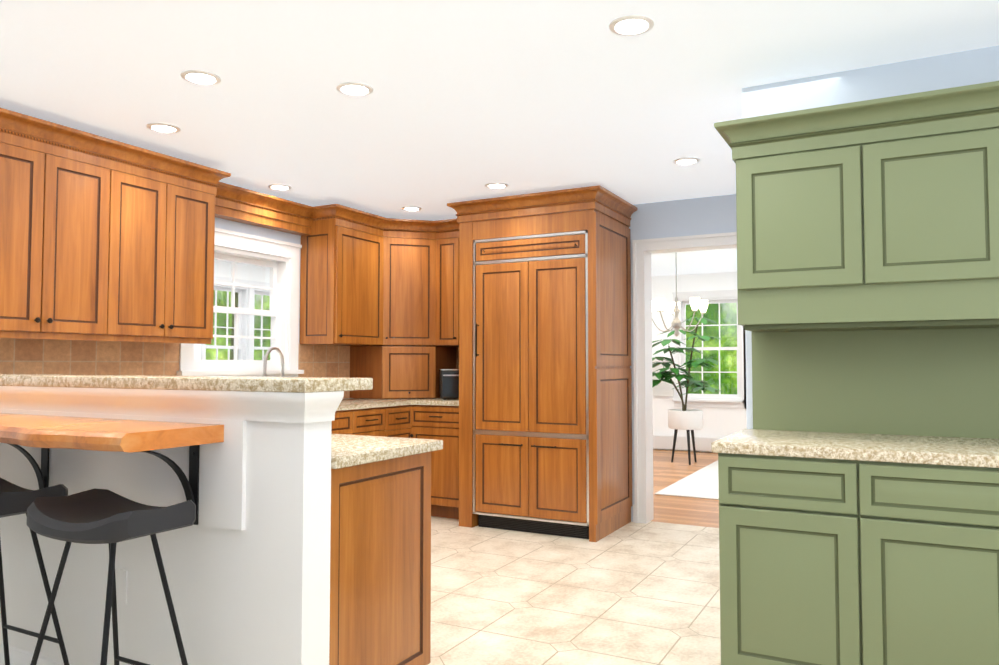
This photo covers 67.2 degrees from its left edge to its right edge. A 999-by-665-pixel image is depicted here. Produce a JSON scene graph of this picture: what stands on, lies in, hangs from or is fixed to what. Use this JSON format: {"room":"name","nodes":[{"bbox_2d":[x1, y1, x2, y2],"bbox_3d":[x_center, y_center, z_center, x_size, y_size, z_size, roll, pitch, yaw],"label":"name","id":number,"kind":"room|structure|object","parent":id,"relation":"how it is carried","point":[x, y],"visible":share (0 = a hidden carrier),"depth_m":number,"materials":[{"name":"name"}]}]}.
{"room":"kitchen","nodes":[
{"label":"kitchen","id":0,"kind":"room"},
{"bbox_2d":[0,217,349,398],"bbox_3d":[-1.836,0.116,5.307,0.242,2.620,13.650,-1,-3,28],"label":"wall","id":1,"kind":"structure","parent":0,"point":[277,253],"depth_m":5.24,"materials":[{"name":"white paint"}]},
{"bbox_2d":[0,108,235,343],"bbox_3d":[-2.206,-0.483,4.069,0.400,1.062,1.535,-1,-3,28],"label":"upper cabinet","id":2,"kind":"object","parent":1,"relation":"attached to","point":[104,239],"depth_m":3.96,"materials":[{"name":"brown wood"}]},
{"bbox_2d":[300,204,387,347],"bbox_3d":[-1.232,-0.418,5.955,0.350,1.032,0.575,-1,-3,28],"label":"upper cabinet","id":3,"kind":"object","parent":1,"relation":"attached to","point":[342,256],"depth_m":5.73,"materials":[{"name":"brown wood"}]},
{"bbox_2d":[350,348,455,398],"bbox_3d":[-0.812,0.336,6.396,0.650,0.428,0.646,-1,-3,28],"label":"backsplash","id":4,"kind":"structure","parent":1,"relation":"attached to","point":[364,362],"depth_m":6.20,"materials":[{"name":"brown wood"}]},
{"bbox_2d":[384,232,435,347],"bbox_3d":[-0.741,-0.336,6.193,0.327,0.882,0.322,-1,-3,28],"label":"upper cabinet","id":5,"kind":"object","parent":1,"relation":"attached to","point":[409,257],"depth_m":6.18,"materials":[{"name":"brown wood"}]},
{"bbox_2d":[0,374,372,664],"bbox_3d":[-1.608,0.742,2.836,2.569,1.158,0.310,-1,-3,28],"label":"wall","id":6,"kind":"structure","parent":0,"point":[246,561],"depth_m":2.36,"materials":[{"name":"white paint"}]},
{"bbox_2d":[0,413,223,524],"bbox_3d":[-1.780,0.453,2.580,1.900,0.315,0.395,-1,-3,28],"label":"bar shelf","id":7,"kind":"object","parent":6,"relation":"attached to","point":[45,433],"visible":0.85,"depth_m":2.22,"materials":[{"name":"brown wood"}]},
{"bbox_2d":[194,260,270,359],"bbox_3d":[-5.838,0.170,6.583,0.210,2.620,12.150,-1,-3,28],"label":"window","id":8,"kind":"structure","parent":0,"point":[249,277],"depth_m":10.71,"materials":[{"name":"glass"}]},
{"bbox_2d":[214,259,267,267],"bbox_3d":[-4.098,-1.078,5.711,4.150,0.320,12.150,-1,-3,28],"label":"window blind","id":9,"kind":"structure","parent":0,"point":[241,263],"depth_m":10.63,"materials":[{"name":"white"}]},
{"bbox_2d":[0,0,998,275],"bbox_3d":[1.413,-1.073,4.893,6.350,0.080,11.420,-1,-3,28],"label":"ceiling","id":10,"kind":"structure","parent":0,"point":[467,100],"depth_m":3.29,"materials":[{"name":"white paint"}]},
{"bbox_2d":[146,123,180,132],"bbox_3d":[-1.760,-1.069,3.940,0.164,0.008,0.164,-1,-3,28],"label":"recessed light","id":11,"kind":"object","parent":10,"relation":"in","point":[163,127],"visible":1,"depth_m":3.93,"materials":[{"name":"white"}]},
{"bbox_2d":[180,70,220,84],"bbox_3d":[-1.290,-1.099,3.249,0.164,0.008,0.164,-1,-3,28],"label":"recessed light","id":12,"kind":"object","parent":10,"relation":"in","point":[200,77],"visible":1,"depth_m":3.25,"materials":[{"name":"white"}]},
{"bbox_2d":[268,184,291,189],"bbox_3d":[-1.535,-1.013,5.257,0.164,0.008,0.164,-1,-3,28],"label":"recessed light","id":13,"kind":"object","parent":10,"relation":"in","point":[279,187],"visible":1,"depth_m":5.25,"materials":[{"name":"white"}]},
{"bbox_2d":[336,82,372,95],"bbox_3d":[-0.651,-1.093,3.385,0.164,0.008,0.164,-1,-3,28],"label":"recessed light","id":14,"kind":"object","parent":10,"relation":"in","point":[353,88],"visible":1,"depth_m":3.38,"materials":[{"name":"white"}]},
{"bbox_2d":[401,206,421,210],"bbox_3d":[-0.699,-0.983,5.979,0.164,0.008,0.164,-1,-3,28],"label":"recessed light","id":15,"kind":"object","parent":10,"relation":"in","point":[410,208],"visible":1,"depth_m":5.98,"materials":[{"name":"white"}]},
{"bbox_2d":[485,183,507,188],"bbox_3d":[-0.020,-1.015,5.211,0.164,0.008,0.164,-1,-3,28],"label":"recessed light","id":16,"kind":"object","parent":10,"relation":"in","point":[496,185],"visible":1,"depth_m":5.21,"materials":[{"name":"white"}]},
{"bbox_2d":[609,15,653,35],"bbox_3d":[0.483,-1.120,2.749,0.164,0.008,0.164,-1,-3,28],"label":"recessed light","id":17,"kind":"object","parent":10,"relation":"in","point":[630,25],"visible":1,"depth_m":2.75,"materials":[{"name":"white"}]},
{"bbox_2d":[652,252,707,335],"bbox_3d":[1.876,-0.436,8.090,0.650,0.960,0.679,-1,-3,28],"label":"chandelier","id":18,"kind":"object","parent":10,"relation":"hanging from","point":[696,303],"visible":0.88,"depth_m":8.04,"materials":[{"name":"white glass"}]},
{"bbox_2d":[673,157,700,164],"bbox_3d":[1.141,-1.042,4.583,0.164,0.008,0.164,-1,-3,28],"label":"recessed light","id":19,"kind":"object","parent":10,"relation":"in","point":[687,161],"visible":1,"depth_m":4.57,"materials":[{"name":"white"}]},
{"bbox_2d":[428,449,720,664],"bbox_3d":[1.479,1.433,4.751,6.200,0.060,11.420,-1,-3,28],"label":"floor","id":20,"kind":"structure","parent":0,"point":[634,593],"depth_m":4.00,"materials":[{"name":"tile"}]},
{"bbox_2d":[0,478,69,664],"bbox_3d":[-1.685,0.903,2.484,0.440,0.806,0.390,-1,-3,28],"label":"stool","id":21,"kind":"object","parent":20,"relation":"on","point":[15,499],"visible":0.79,"depth_m":2.51,"materials":[{"name":"grey"}]},
{"bbox_2d":[27,488,195,664],"bbox_3d":[-1.137,0.891,2.193,0.440,0.806,0.390,-1,-3,28],"label":"stool","id":22,"kind":"object","parent":20,"relation":"on","point":[101,516],"visible":1,"depth_m":2.15,"materials":[{"name":"grey"}]},
{"bbox_2d":[329,451,437,664],"bbox_3d":[-0.607,0.874,2.652,0.506,0.880,0.585,-1,-3,28],"label":"base cabinet","id":23,"kind":"object","parent":20,"relation":"on","point":[394,475],"depth_m":2.53,"materials":[{"name":"brown wood"}]},
{"bbox_2d":[331,398,458,470],"bbox_3d":[-0.721,0.494,4.550,2.529,0.036,3.799,-1,-3,28],"label":"countertop","id":24,"kind":"structure","parent":23,"relation":"on","point":[363,431],"depth_m":5.49,"materials":[{"name":"beige stone"}]},
{"bbox_2d":[380,348,439,398],"bbox_3d":[-0.741,0.326,6.165,0.327,0.420,0.322,-1,-3,28],"label":"appliance garage","id":25,"kind":"object","parent":24,"relation":"on","point":[405,373],"depth_m":6.16,"materials":[{"name":"brown wood"}]},
{"bbox_2d":[440,369,458,399],"bbox_3d":[-0.302,0.421,6.136,0.360,0.243,0.290,0,-2,-7],"label":"toaster oven","id":26,"kind":"object","parent":24,"relation":"on","point":[449,383],"visible":0.44,"depth_m":6.00,"materials":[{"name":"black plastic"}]},
{"bbox_2d":[438,447,458,518],"bbox_3d":[-0.335,1.021,6.119,0.520,0.880,0.635,-1,-3,28],"label":"base cabinet","id":27,"kind":"object","parent":20,"relation":"on","point":[448,461],"depth_m":5.79,"materials":[{"name":"brown wood"}]},
{"bbox_2d":[447,185,637,541],"bbox_3d":[0.335,0.236,5.687,1.220,2.412,0.827,-1,-3,28],"label":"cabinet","id":28,"kind":"object","parent":20,"relation":"on","point":[545,410],"visible":1,"depth_m":5.38,"materials":[{"name":"brown wood"}]},
{"bbox_2d":[655,460,718,499],"bbox_3d":[3.256,1.518,7.583,2.620,0.012,2.850,-1,-3,28],"label":"dining rug","id":29,"kind":"object","parent":20,"relation":"on","point":[702,483],"visible":0.21,"depth_m":7.33,"materials":[{"name":"white fabric"}]},
{"bbox_2d":[652,317,723,464],"bbox_3d":[2.255,0.699,9.159,1.061,1.785,0.889,-1,-3,28],"label":"potted plant","id":30,"kind":"object","parent":20,"relation":"on","point":[684,418],"visible":0.96,"depth_m":9.08,"materials":[{"name":"green plant"}]},
{"bbox_2d":[711,81,998,664],"bbox_3d":[1.731,0.225,2.600,1.890,2.172,0.660,-1,-3,28],"label":"hutch","id":31,"kind":"object","parent":20,"relation":"on","point":[858,470],"visible":1,"depth_m":2.70,"materials":[{"name":"green wood"}]},
{"bbox_2d":[456,194,736,523],"bbox_3d":[0.676,0.238,6.063,3.600,2.440,0.214,-1,-3,28],"label":"wall","id":32,"kind":"structure","parent":0,"point":[697,224],"depth_m":5.73,"materials":[{"name":"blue paint"}]},
{"bbox_2d":[432,218,482,347],"bbox_3d":[-0.249,-0.403,6.295,0.460,1.032,0.351,-1,-3,28],"label":"upper cabinet","id":33,"kind":"object","parent":32,"relation":"attached to","point":[446,232],"depth_m":6.19,"materials":[{"name":"brown wood"}]},
{"bbox_2d":[652,272,746,451],"bbox_3d":[3.886,0.390,9.863,5.700,2.460,0.220,-1,-3,28],"label":"wall","id":34,"kind":"structure","parent":0,"point":[724,415],"depth_m":10.32,"materials":[{"name":"white paint"}]},
{"bbox_2d":[742,45,998,428],"bbox_3d":[2.338,0.097,2.748,2.750,2.440,0.150,-1,-3,28],"label":"wall","id":35,"kind":"structure","parent":0,"point":[962,68],"depth_m":3.13,"materials":[{"name":"blue paint"}]}
]}

